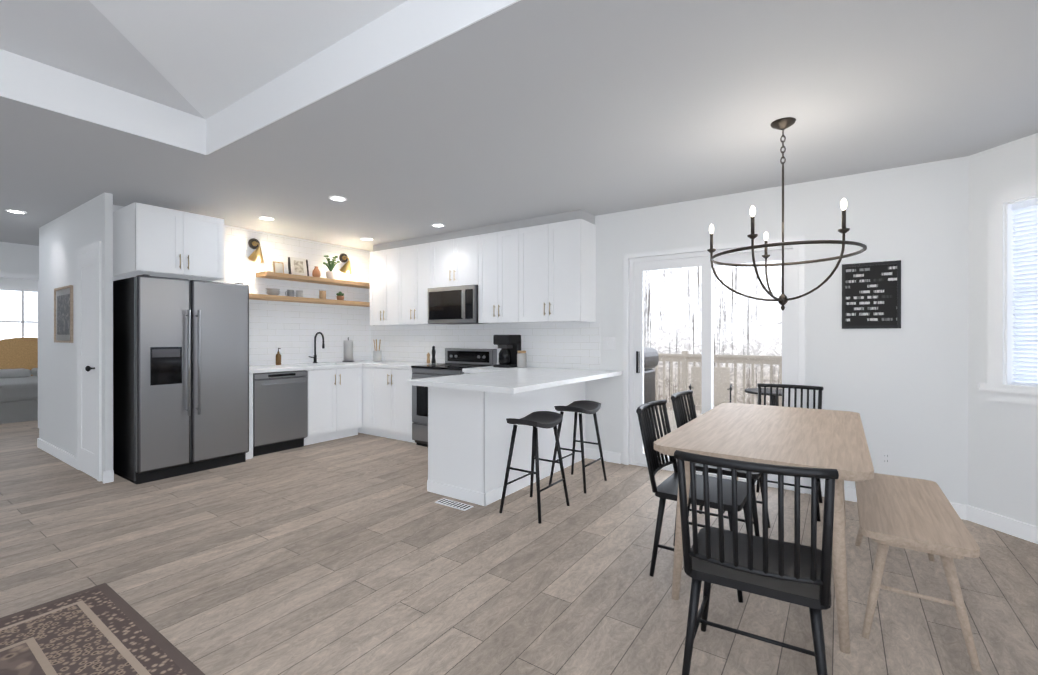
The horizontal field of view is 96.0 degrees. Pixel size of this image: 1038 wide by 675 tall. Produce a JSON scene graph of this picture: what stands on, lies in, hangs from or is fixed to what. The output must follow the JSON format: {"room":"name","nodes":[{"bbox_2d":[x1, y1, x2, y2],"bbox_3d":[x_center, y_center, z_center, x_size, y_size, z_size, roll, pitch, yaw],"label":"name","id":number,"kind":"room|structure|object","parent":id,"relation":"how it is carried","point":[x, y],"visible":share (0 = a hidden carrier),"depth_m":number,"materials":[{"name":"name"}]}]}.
{"room":"kitchen","nodes":[
{"label":"kitchen","id":0,"kind":"room"},
{"bbox_2d":[0,278,37,287],"bbox_3d":[-10.259,-0.004,8.540,0.120,2.500,6.320,0,0,34],"label":"wall","id":1,"kind":"structure","parent":0,"point":[11,282],"depth_m":9.12,"materials":[{"name":"white paint"}]},
{"bbox_2d":[0,286,37,339],"bbox_3d":[-9.738,-0.305,9.165,0.029,1.360,1.460,0,0,34],"label":"bedroom window","id":2,"kind":"structure","parent":1,"relation":"in","point":[18,312],"depth_m":9.12,"materials":[{"name":"white glass"}]},
{"bbox_2d":[0,242,38,279],"bbox_3d":[-6.315,-0.002,6.864,0.120,2.500,4.620,0,0,34],"label":"wall","id":3,"kind":"structure","parent":0,"point":[18,258],"depth_m":6.24,"materials":[{"name":"white paint"}]},
{"bbox_2d":[0,271,38,427],"bbox_3d":[-6.841,0.194,6.085,0.135,2.110,1.000,0,0,34],"label":"door frame","id":4,"kind":"structure","parent":3,"relation":"attached to","point":[19,275],"depth_m":6.34,"materials":[{"name":"white paint"}]},
{"bbox_2d":[39,192,118,481],"bbox_3d":[-4.431,0.001,4.687,2.190,2.500,0.120,0,0,34],"label":"wall","id":5,"kind":"structure","parent":0,"point":[63,238],"depth_m":4.65,"materials":[{"name":"white paint"}]},
{"bbox_2d":[37,438,75,467],"bbox_3d":[-4.849,1.201,4.893,1.530,0.100,0.014,0,0,34],"label":"baseboard","id":6,"kind":"structure","parent":5,"relation":"attached to","point":[66,457],"depth_m":4.84,"materials":[{"name":"white paint"}]},
{"bbox_2d":[54,285,72,342],"bbox_3d":[-4.600,-0.229,4.715,0.620,0.560,0.020,0,0,34],"label":"framed picture","id":7,"kind":"object","parent":5,"relation":"attached to","point":[63,314],"visible":1,"depth_m":4.71,"materials":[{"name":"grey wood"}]},
{"bbox_2d":[78,249,96,478],"bbox_3d":[-3.945,0.234,4.230,0.564,2.019,0.078,0,0,34],"label":"hall door","id":8,"kind":"structure","parent":5,"relation":"in","point":[87,362],"depth_m":4.26,"materials":[{"name":"white paint"}]},
{"bbox_2d":[76,241,101,481],"bbox_3d":[-3.926,0.207,4.258,0.690,2.090,0.016,0,0,34],"label":"door frame","id":9,"kind":"structure","parent":5,"relation":"attached to","point":[90,247],"depth_m":4.07,"materials":[{"name":"white paint"}]},
{"bbox_2d":[113,202,223,280],"bbox_3d":[-3.329,-0.859,4.434,0.750,0.580,0.697,0,0,34],"label":"upper cabinet","id":10,"kind":"object","parent":5,"relation":"attached to","point":[151,240],"visible":1,"depth_m":4.19,"materials":[{"name":"white paint"}]},
{"bbox_2d":[0,0,406,118],"bbox_3d":[-1.370,-1.655,-1.198,6.244,0.350,6.384,0,0,34],"label":"ceiling","id":11,"kind":"structure","parent":0,"point":[205,59],"depth_m":2.35,"materials":[{"name":"white paint"}]},
{"bbox_2d":[83,202,361,365],"bbox_3d":[-3.081,0.000,5.567,0.120,2.500,3.100,0,0,34],"label":"wall","id":12,"kind":"structure","parent":0,"point":[85,204],"depth_m":4.35,"materials":[{"name":"white paint"}]},
{"bbox_2d":[213,225,368,365],"bbox_3d":[-2.749,-0.462,5.939,0.006,1.574,2.070,0,0,34],"label":"backsplash","id":13,"kind":"structure","parent":12,"relation":"attached to","point":[290,329],"depth_m":5.88,"materials":[{"name":"tile"}]},
{"bbox_2d":[248,238,263,262],"bbox_3d":[-3.038,-1.005,5.403,0.162,0.294,0.170,0,0,34],"label":"sconce","id":14,"kind":"object","parent":13,"relation":"attached to","point":[256,255],"visible":0.98,"depth_m":5.37,"materials":[{"name":"brown metal"}]},
{"bbox_2d":[339,253,351,273],"bbox_3d":[-2.365,-1.006,6.384,0.162,0.294,0.170,0,0,34],"label":"sconce","id":15,"kind":"object","parent":13,"relation":"attached to","point":[346,266],"visible":0.98,"depth_m":6.35,"materials":[{"name":"brown metal"}]},
{"bbox_2d":[249,293,369,306],"bbox_3d":[-2.633,-0.465,5.882,0.247,0.048,2.048,0,0,34],"label":"shelf","id":16,"kind":"object","parent":12,"relation":"attached to","point":[301,299],"visible":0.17,"depth_m":5.72,"materials":[{"name":"brown wood"}]},
{"bbox_2d":[266,288,279,294],"bbox_3d":[-2.897,-0.531,5.500,0.156,0.084,0.156,0,0,34],"label":"bowl","id":17,"kind":"object","parent":16,"relation":"on","point":[273,291],"visible":0.94,"depth_m":5.45,"materials":[{"name":"white ceramic"}]},
{"bbox_2d":[285,290,302,296],"bbox_3d":[-2.757,-0.534,5.721,0.078,0.090,0.219,0,0,34],"label":"cup","id":18,"kind":"object","parent":16,"relation":"on","point":[299,293],"visible":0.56,"depth_m":5.72,"materials":[{"name":"grey ceramic"}]},
{"bbox_2d":[319,290,325,298],"bbox_3d":[-2.534,-0.552,6.028,0.086,0.125,0.084,0,0,34],"label":"jar","id":19,"kind":"object","parent":16,"relation":"on","point":[322,294],"visible":0.88,"depth_m":6.00,"materials":[{"name":"beige ceramic"}]},
{"bbox_2d":[336,292,343,299],"bbox_3d":[-2.387,-0.553,6.243,0.100,0.125,0.100,0,0,34],"label":"succulent","id":20,"kind":"object","parent":16,"relation":"on","point":[340,296],"visible":0.96,"depth_m":6.21,"materials":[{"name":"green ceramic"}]},
{"bbox_2d":[256,271,369,288],"bbox_3d":[-2.514,-0.730,6.055,0.247,0.048,1.628,0,0,34],"label":"shelf","id":21,"kind":"object","parent":12,"relation":"attached to","point":[289,277],"visible":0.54,"depth_m":5.80,"materials":[{"name":"brown wood"}]},
{"bbox_2d":[265,262,272,271],"bbox_3d":[-2.927,-0.819,5.473,0.088,0.130,0.090,0,0,34],"label":"jar","id":22,"kind":"object","parent":21,"relation":"on","point":[268,266],"visible":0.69,"depth_m":5.44,"materials":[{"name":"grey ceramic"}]},
{"bbox_2d":[273,261,283,272],"bbox_3d":[-2.908,-0.834,5.653,0.032,0.160,0.120,0,0,34],"label":"frame","id":23,"kind":"object","parent":21,"relation":"on","point":[278,267],"visible":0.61,"depth_m":5.65,"materials":[{"name":"brown wood"}]},
{"bbox_2d":[288,257,308,275],"bbox_3d":[-2.776,-0.889,5.878,0.056,0.269,0.260,0,0,34],"label":"framed picture","id":24,"kind":"object","parent":21,"relation":"on","point":[297,266],"visible":0.71,"depth_m":5.87,"materials":[{"name":"white paper"}]},
{"bbox_2d":[312,266,320,276],"bbox_3d":[-2.588,-0.830,5.967,0.097,0.150,0.100,0,0,34],"label":"vase","id":25,"kind":"object","parent":21,"relation":"on","point":[316,272],"visible":0.73,"depth_m":5.93,"materials":[{"name":"brown ceramic"}]},
{"bbox_2d":[323,255,339,278],"bbox_3d":[-2.460,-0.918,6.137,0.211,0.326,0.197,0,0,34],"label":"potted plant","id":26,"kind":"object","parent":21,"relation":"on","point":[330,273],"visible":0.96,"depth_m":6.09,"materials":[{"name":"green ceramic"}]},
{"bbox_2d":[0,420,1037,674],"bbox_3d":[-4.633,1.283,3.026,16.200,0.060,9.350,0,0,34],"label":"floor","id":27,"kind":"structure","parent":0,"point":[362,554],"depth_m":2.46,"materials":[{"name":"brown wood"}]},
{"bbox_2d":[0,337,37,423],"bbox_3d":[-8.010,0.622,7.828,2.105,1.250,1.550,0,0,34],"label":"bed","id":28,"kind":"object","parent":27,"relation":"on","point":[18,379],"visible":0.4,"depth_m":7.46,"materials":[{"name":"white fabric"}]},
{"bbox_2d":[0,583,204,674],"bbox_3d":[-1.955,1.251,0.291,2.590,0.010,3.270,0,0,34],"label":"rug","id":29,"kind":"object","parent":27,"relation":"on","point":[103,629],"visible":0.89,"depth_m":1.91,"materials":[{"name":"brown fabric"}]},
{"bbox_2d":[113,274,248,484],"bbox_3d":[-3.225,0.355,4.490,0.802,1.792,0.904,0,0,34],"label":"fridge","id":30,"kind":"object","parent":27,"relation":"on","point":[180,376],"visible":0.94,"depth_m":4.20,"materials":[{"name":"silver metal"}]},
{"bbox_2d":[253,370,307,456],"bbox_3d":[-2.813,0.812,5.249,0.664,0.876,0.600,0,0,34],"label":"dishwasher","id":31,"kind":"object","parent":27,"relation":"on","point":[280,411],"visible":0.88,"depth_m":5.07,"materials":[{"name":"silver metal"}]},
{"bbox_2d":[304,379,357,445],"bbox_3d":[-2.451,0.914,5.815,0.420,0.670,0.640,0,0,34],"label":"base cabinet","id":32,"kind":"object","parent":27,"relation":"on","point":[334,403],"depth_m":5.60,"materials":[{"name":"white paint"}]},
{"bbox_2d":[249,361,360,373],"bbox_3d":[-2.475,0.350,5.779,0.637,0.040,2.062,0,0,34],"label":"countertop","id":33,"kind":"structure","parent":32,"relation":"on","point":[323,365],"depth_m":5.42,"materials":[{"name":"stone"}]},
{"bbox_2d":[276,348,280,364],"bbox_3d":[-2.872,0.226,5.581,0.071,0.205,0.060,0,0,34],"label":"soap bottle","id":34,"kind":"object","parent":33,"relation":"on","point":[278,358],"visible":1,"depth_m":5.56,"materials":[{"name":"brown glass"}]},
{"bbox_2d":[309,332,324,362],"bbox_3d":[-2.568,0.129,5.931,0.221,0.400,0.114,0,0,34],"label":"faucet","id":35,"kind":"object","parent":33,"relation":"on","point":[315,355],"visible":1,"depth_m":5.99,"materials":[{"name":"grey metal"}]},
{"bbox_2d":[342,337,353,361],"bbox_3d":[-2.306,0.163,6.309,0.150,0.330,0.148,0,0,34],"label":"paper towel holder","id":36,"kind":"object","parent":33,"relation":"on","point":[348,350],"visible":1,"depth_m":6.26,"materials":[{"name":"grey paper"}]},
{"bbox_2d":[373,339,381,361],"bbox_3d":[-1.925,0.177,6.351,0.107,0.301,0.110,0,0,34],"label":"utensil crock","id":37,"kind":"object","parent":33,"relation":"on","point":[377,355],"visible":1,"depth_m":6.31,"materials":[{"name":"white ceramic"}]},
{"bbox_2d":[358,367,470,442],"bbox_3d":[-1.157,0.811,5.731,2.866,0.878,0.650,0,0,34],"label":"base cabinet","id":38,"kind":"object","parent":27,"relation":"on","point":[386,402],"visible":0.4,"depth_m":5.70,"materials":[{"name":"white paint"}]},
{"bbox_2d":[361,360,442,368],"bbox_3d":[-1.435,0.349,5.920,0.896,0.040,0.652,0,0,34],"label":"countertop","id":39,"kind":"structure","parent":38,"relation":"on","point":[364,363],"depth_m":5.89,"materials":[{"name":"stone"}]},
{"bbox_2d":[427,346,435,363],"bbox_3d":[-1.110,0.216,5.901,0.142,0.225,0.056,0,0,34],"label":"pepper mill","id":40,"kind":"object","parent":39,"relation":"on","point":[433,361],"visible":1,"depth_m":5.86,"materials":[{"name":"black paint"}]},
{"bbox_2d":[462,366,516,371],"bbox_3d":[-0.228,0.350,5.092,0.496,0.040,0.652,0,0,34],"label":"countertop","id":41,"kind":"structure","parent":38,"relation":"on","point":[477,369],"depth_m":4.97,"materials":[{"name":"stone"}]},
{"bbox_2d":[493,335,520,367],"bbox_3d":[-0.130,0.149,5.204,0.220,0.360,0.240,0,0,34],"label":"coffee maker","id":42,"kind":"object","parent":41,"relation":"on","point":[509,346],"visible":0.88,"depth_m":5.12,"materials":[{"name":"grey plastic"}]},
{"bbox_2d":[517,351,525,367],"bbox_3d":[0.030,0.237,5.118,0.101,0.185,0.104,0,0,34],"label":"canister","id":43,"kind":"object","parent":41,"relation":"on","point":[521,359],"visible":1,"depth_m":5.07,"materials":[{"name":"white ceramic"}]},
{"bbox_2d":[411,348,496,446],"bbox_3d":[-0.767,0.693,5.423,0.760,1.115,0.700,0,0,34],"label":"range","id":44,"kind":"object","parent":27,"relation":"on","point":[457,360],"visible":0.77,"depth_m":5.36,"materials":[{"name":"silver metal"}]},
{"bbox_2d":[435,498,473,510],"bbox_3d":[-0.488,1.249,3.498,0.300,0.006,0.100,0,0,34],"label":"floor vent","id":45,"kind":"object","parent":27,"relation":"in","point":[454,504],"visible":1,"depth_m":3.49,"materials":[{"name":"white metal"}]},
{"bbox_2d":[427,382,585,505],"bbox_3d":[-0.025,0.812,4.330,0.602,0.878,1.680,0,0,34],"label":"base cabinet","id":46,"kind":"object","parent":27,"relation":"on","point":[469,435],"visible":0.73,"depth_m":3.71,"materials":[{"name":"white paint"}]},
{"bbox_2d":[406,367,622,393],"bbox_3d":[0.069,0.352,4.145,1.034,0.040,1.878,0,0,34],"label":"countertop","id":47,"kind":"structure","parent":46,"relation":"on","point":[515,380],"depth_m":3.77,"materials":[{"name":"stone"}]},
{"bbox_2d":[499,411,569,523],"bbox_3d":[0.118,0.910,3.409,0.352,0.690,0.422,0,0,34],"label":"stool","id":48,"kind":"object","parent":27,"relation":"on","point":[545,419],"visible":1,"depth_m":3.34,"materials":[{"name":"grey"}]},
{"bbox_2d":[549,400,606,492],"bbox_3d":[0.509,0.909,4.014,0.352,0.690,0.422,0,0,34],"label":"stool","id":49,"kind":"object","parent":27,"relation":"on","point":[580,407],"visible":1,"depth_m":3.97,"materials":[{"name":"grey"}]},
{"bbox_2d":[636,399,746,602],"bbox_3d":[0.952,0.817,2.546,0.561,0.877,0.459,0,0,34],"label":"chair","id":50,"kind":"object","parent":27,"relation":"on","point":[664,490],"visible":0.73,"depth_m":2.49,"materials":[{"name":"black paint"}]},
{"bbox_2d":[671,390,769,536],"bbox_3d":[1.302,0.817,3.058,0.561,0.877,0.459,0,0,34],"label":"chair","id":51,"kind":"object","parent":27,"relation":"on","point":[680,410],"visible":0.33,"depth_m":3.00,"materials":[{"name":"black paint"}]},
{"bbox_2d":[674,450,838,674],"bbox_3d":[0.839,0.819,1.660,0.459,0.877,0.561,0,0,30],"label":"chair","id":52,"kind":"object","parent":27,"relation":"on","point":[795,572],"visible":1,"depth_m":1.51,"materials":[{"name":"black paint"}]},
{"bbox_2d":[654,403,873,653],"bbox_3d":[1.455,0.880,2.680,0.850,0.752,1.730,0,0,34],"label":"dining table","id":53,"kind":"object","parent":27,"relation":"on","point":[801,437],"visible":0.85,"depth_m":2.24,"materials":[{"name":"brown wood"}]},
{"bbox_2d":[754,383,823,521],"bbox_3d":[2.020,0.816,3.529,0.459,0.877,0.561,0,0,34],"label":"chair","id":54,"kind":"object","parent":27,"relation":"on","point":[808,388],"visible":0.4,"depth_m":3.68,"materials":[{"name":"black paint"}]},
{"bbox_2d":[855,473,980,670],"bbox_3d":[1.884,1.032,2.289,0.370,0.455,1.072,0,0,34],"label":"bench","id":55,"kind":"object","parent":27,"relation":"on","point":[919,515],"visible":0.94,"depth_m":1.99,"materials":[{"name":"brown wood"}]},
{"bbox_2d":[0,0,1037,251],"bbox_3d":[-4.634,-1.446,2.932,16.300,0.400,9.500,0,0,34],"label":"ceiling","id":56,"kind":"structure","parent":0,"point":[526,110],"depth_m":2.68,"materials":[{"name":"grey paint"}]},
{"bbox_2d":[5,209,26,213],"bbox_3d":[-4.986,-1.246,4.629,0.150,0.005,0.150,0,0,34],"label":"recessed light","id":57,"kind":"object","parent":56,"relation":"in","point":[15,211],"visible":1,"depth_m":4.61,"materials":[{"name":"white paint"}]},
{"bbox_2d":[258,216,273,219],"bbox_3d":[-2.647,-1.246,4.891,0.150,0.005,0.150,0,0,34],"label":"recessed light","id":58,"kind":"object","parent":56,"relation":"in","point":[265,218],"visible":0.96,"depth_m":4.88,"materials":[{"name":"white paint"}]},
{"bbox_2d":[329,196,346,200],"bbox_3d":[-1.624,-1.245,4.190,0.150,0.005,0.150,0,0,34],"label":"recessed light","id":59,"kind":"object","parent":56,"relation":"in","point":[337,198],"visible":1,"depth_m":4.18,"materials":[{"name":"white paint"}]},
{"bbox_2d":[431,224,444,226],"bbox_3d":[-0.898,-1.247,5.195,0.150,0.005,0.150,0,0,34],"label":"recessed light","id":60,"kind":"object","parent":56,"relation":"in","point":[438,225],"visible":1,"depth_m":5.19,"materials":[{"name":"white paint"}]},
{"bbox_2d":[707,117,866,310],"bbox_3d":[1.523,-0.701,2.709,0.795,1.089,0.784,0,0,34],"label":"chandelier","id":61,"kind":"object","parent":56,"relation":"hanging from","point":[782,124],"visible":1,"depth_m":2.67,"materials":[{"name":"brown metal"}]},
{"bbox_2d":[372,156,967,504],"bbox_3d":[-2.760,-0.003,7.317,14.430,2.500,0.150,0,0,34],"label":"wall","id":62,"kind":"structure","parent":0,"point":[902,391],"depth_m":3.51,"materials":[{"name":"white paint"}]},
{"bbox_2d":[370,242,393,325],"bbox_3d":[-1.655,-0.704,6.255,0.633,1.087,0.346,0,0,34],"label":"upper cabinet","id":63,"kind":"object","parent":62,"relation":"attached to","point":[382,256],"depth_m":6.15,"materials":[{"name":"white paint"}]},
{"bbox_2d":[394,235,447,325],"bbox_3d":[-1.203,-0.704,5.945,0.692,1.087,0.346,0,0,34],"label":"upper cabinet","id":64,"kind":"object","parent":62,"relation":"attached to","point":[413,258],"depth_m":5.82,"materials":[{"name":"white paint"}]},
{"bbox_2d":[434,227,477,287],"bbox_3d":[-0.662,-0.920,5.574,0.736,0.654,0.346,0,0,34],"label":"upper cabinet","id":65,"kind":"object","parent":62,"relation":"attached to","point":[456,252],"depth_m":5.41,"materials":[{"name":"white paint"}]},
{"bbox_2d":[428,285,485,324],"bbox_3d":[-0.692,-0.376,5.532,0.728,0.425,0.443,0,0,34],"label":"over-the-range microwave","id":66,"kind":"object","parent":65,"relation":"attached to","point":[452,305],"visible":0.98,"depth_m":5.35,"materials":[{"name":"silver metal"}]},
{"bbox_2d":[369,251,599,369],"bbox_3d":[-0.664,-0.461,5.784,3.620,1.574,0.006,0,0,34],"label":"backsplash","id":67,"kind":"structure","parent":62,"relation":"attached to","point":[576,345],"depth_m":5.50,"materials":[{"name":"tile"}]},
{"bbox_2d":[478,221,513,323],"bbox_3d":[-0.132,-0.703,5.211,0.668,1.087,0.346,0,0,34],"label":"upper cabinet","id":68,"kind":"object","parent":62,"relation":"attached to","point":[496,241],"depth_m":5.09,"materials":[{"name":"white paint"}]},
{"bbox_2d":[514,210,595,323],"bbox_3d":[0.369,-0.702,4.866,0.777,1.087,0.346,0,0,34],"label":"upper cabinet","id":69,"kind":"object","parent":62,"relation":"attached to","point":[541,269],"depth_m":4.69,"materials":[{"name":"white paint"}]},
{"bbox_2d":[586,448,620,463],"bbox_3d":[0.851,1.201,4.742,0.380,0.100,0.014,0,0,34],"label":"baseboard","id":70,"kind":"structure","parent":62,"relation":"attached to","point":[594,454],"depth_m":4.72,"materials":[{"name":"white paint"}]},
{"bbox_2d":[630,245,798,490],"bbox_3d":[1.711,0.238,4.245,1.434,2.027,0.118,0,0,34],"label":"sliding door","id":71,"kind":"structure","parent":62,"relation":"in","point":[790,338],"depth_m":4.22,"materials":[{"name":"clear glass"}]},
{"bbox_2d":[624,235,804,493],"bbox_3d":[1.666,0.217,4.180,1.520,2.070,0.016,0,0,34],"label":"door frame","id":72,"kind":"structure","parent":62,"relation":"attached to","point":[716,247],"depth_m":4.19,"materials":[{"name":"white paint"}]},
{"bbox_2d":[842,260,900,328],"bbox_3d":[2.639,-0.315,3.507,0.355,0.495,0.020,0,0,34],"label":"sign","id":73,"kind":"object","parent":62,"relation":"attached to","point":[871,295],"visible":0.96,"depth_m":3.50,"materials":[{"name":"black paint"}]},
{"bbox_2d":[880,451,891,466],"bbox_3d":[2.719,0.898,3.462,0.070,0.110,0.009,0,0,34],"label":"electrical outlet plate","id":74,"kind":"object","parent":62,"relation":"attached to","point":[885,456],"depth_m":3.46,"materials":[{"name":"white plastic"}]},
{"bbox_2d":[810,482,965,519],"bbox_3d":[2.702,1.203,3.472,0.910,0.100,0.014,0,0,34],"label":"baseboard","id":75,"kind":"structure","parent":62,"relation":"attached to","point":[850,493],"depth_m":3.56,"materials":[{"name":"white paint"}]},
{"bbox_2d":[968,133,1037,526],"bbox_3d":[3.364,-0.595,2.144,0.150,3.700,2.360,0,0,-11],"label":"wall","id":76,"kind":"structure","parent":0,"point":[1002,458],"depth_m":3.07,"materials":[{"name":"white paint"}]},
{"bbox_2d":[966,505,1037,543],"bbox_3d":[3.284,1.205,2.132,0.014,0.100,2.200,0,0,-11],"label":"baseboard","id":77,"kind":"structure","parent":76,"relation":"attached to","point":[1018,529],"depth_m":3.00,"materials":[{"name":"white paint"}]},
{"bbox_2d":[978,180,1037,405],"bbox_3d":[3.258,-0.268,2.410,0.161,1.365,1.442,0,0,-11],"label":"window","id":78,"kind":"structure","parent":76,"relation":"in","point":[999,386],"depth_m":3.00,"materials":[{"name":"white paint"}]},
{"bbox_2d":[1011,198,1037,385],"bbox_3d":[3.281,-0.276,2.414,0.045,1.152,1.180,0,0,-11],"label":"window blinds","id":79,"kind":"object","parent":78,"relation":"attached to","point":[1025,289],"visible":1,"depth_m":2.93,"materials":[{"name":"white plastic"}]},
{"label":"outside","id":80,"kind":"structure","parent":0,"visible":0},
{"bbox_2d":[644,410,701,455],"bbox_3d":[2.882,1.415,5.758,8.500,0.270,3.640,0,0,34],"label":"deck","id":81,"kind":"object","parent":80,"point":[673,426],"depth_m":7.11,"materials":[{"name":"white wood"}]},
{"bbox_2d":[644,348,658,425],"bbox_3d":[1.300,0.704,5.927,0.800,1.150,0.650,0,0,34],"label":"outdoor grill","id":82,"kind":"object","parent":81,"relation":"on","point":[648,385],"depth_m":5.73,"materials":[{"name":"silver metal"}]},
{"bbox_2d":[689,366,731,418],"bbox_3d":[2.681,0.839,6.526,0.540,0.880,0.540,0,0,24],"label":"outdoor chair","id":83,"kind":"object","parent":81,"relation":"on","point":[717,389],"depth_m":6.25,"materials":[{"name":"grey wood"}]},
{"bbox_2d":[656,351,781,412],"bbox_3d":[3.830,0.753,7.096,8.350,1.050,0.140,0,0,34],"label":"railing","id":84,"kind":"object","parent":81,"relation":"on","point":[771,360],"depth_m":7.47,"materials":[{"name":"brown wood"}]},
{"bbox_2d":[745,388,781,405],"bbox_3d":[3.441,0.999,6.308,0.720,0.560,0.720,0,0,34],"label":"table","id":85,"kind":"object","parent":81,"relation":"on","point":[747,390],"depth_m":6.28,"materials":[{"name":"grey metal"}]},
{"bbox_2d":[644,261,781,413],"bbox_3d":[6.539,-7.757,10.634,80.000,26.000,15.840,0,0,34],"label":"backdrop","id":86,"kind":"structure","parent":80,"point":[683,280],"depth_m":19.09,"materials":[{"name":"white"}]}
]}

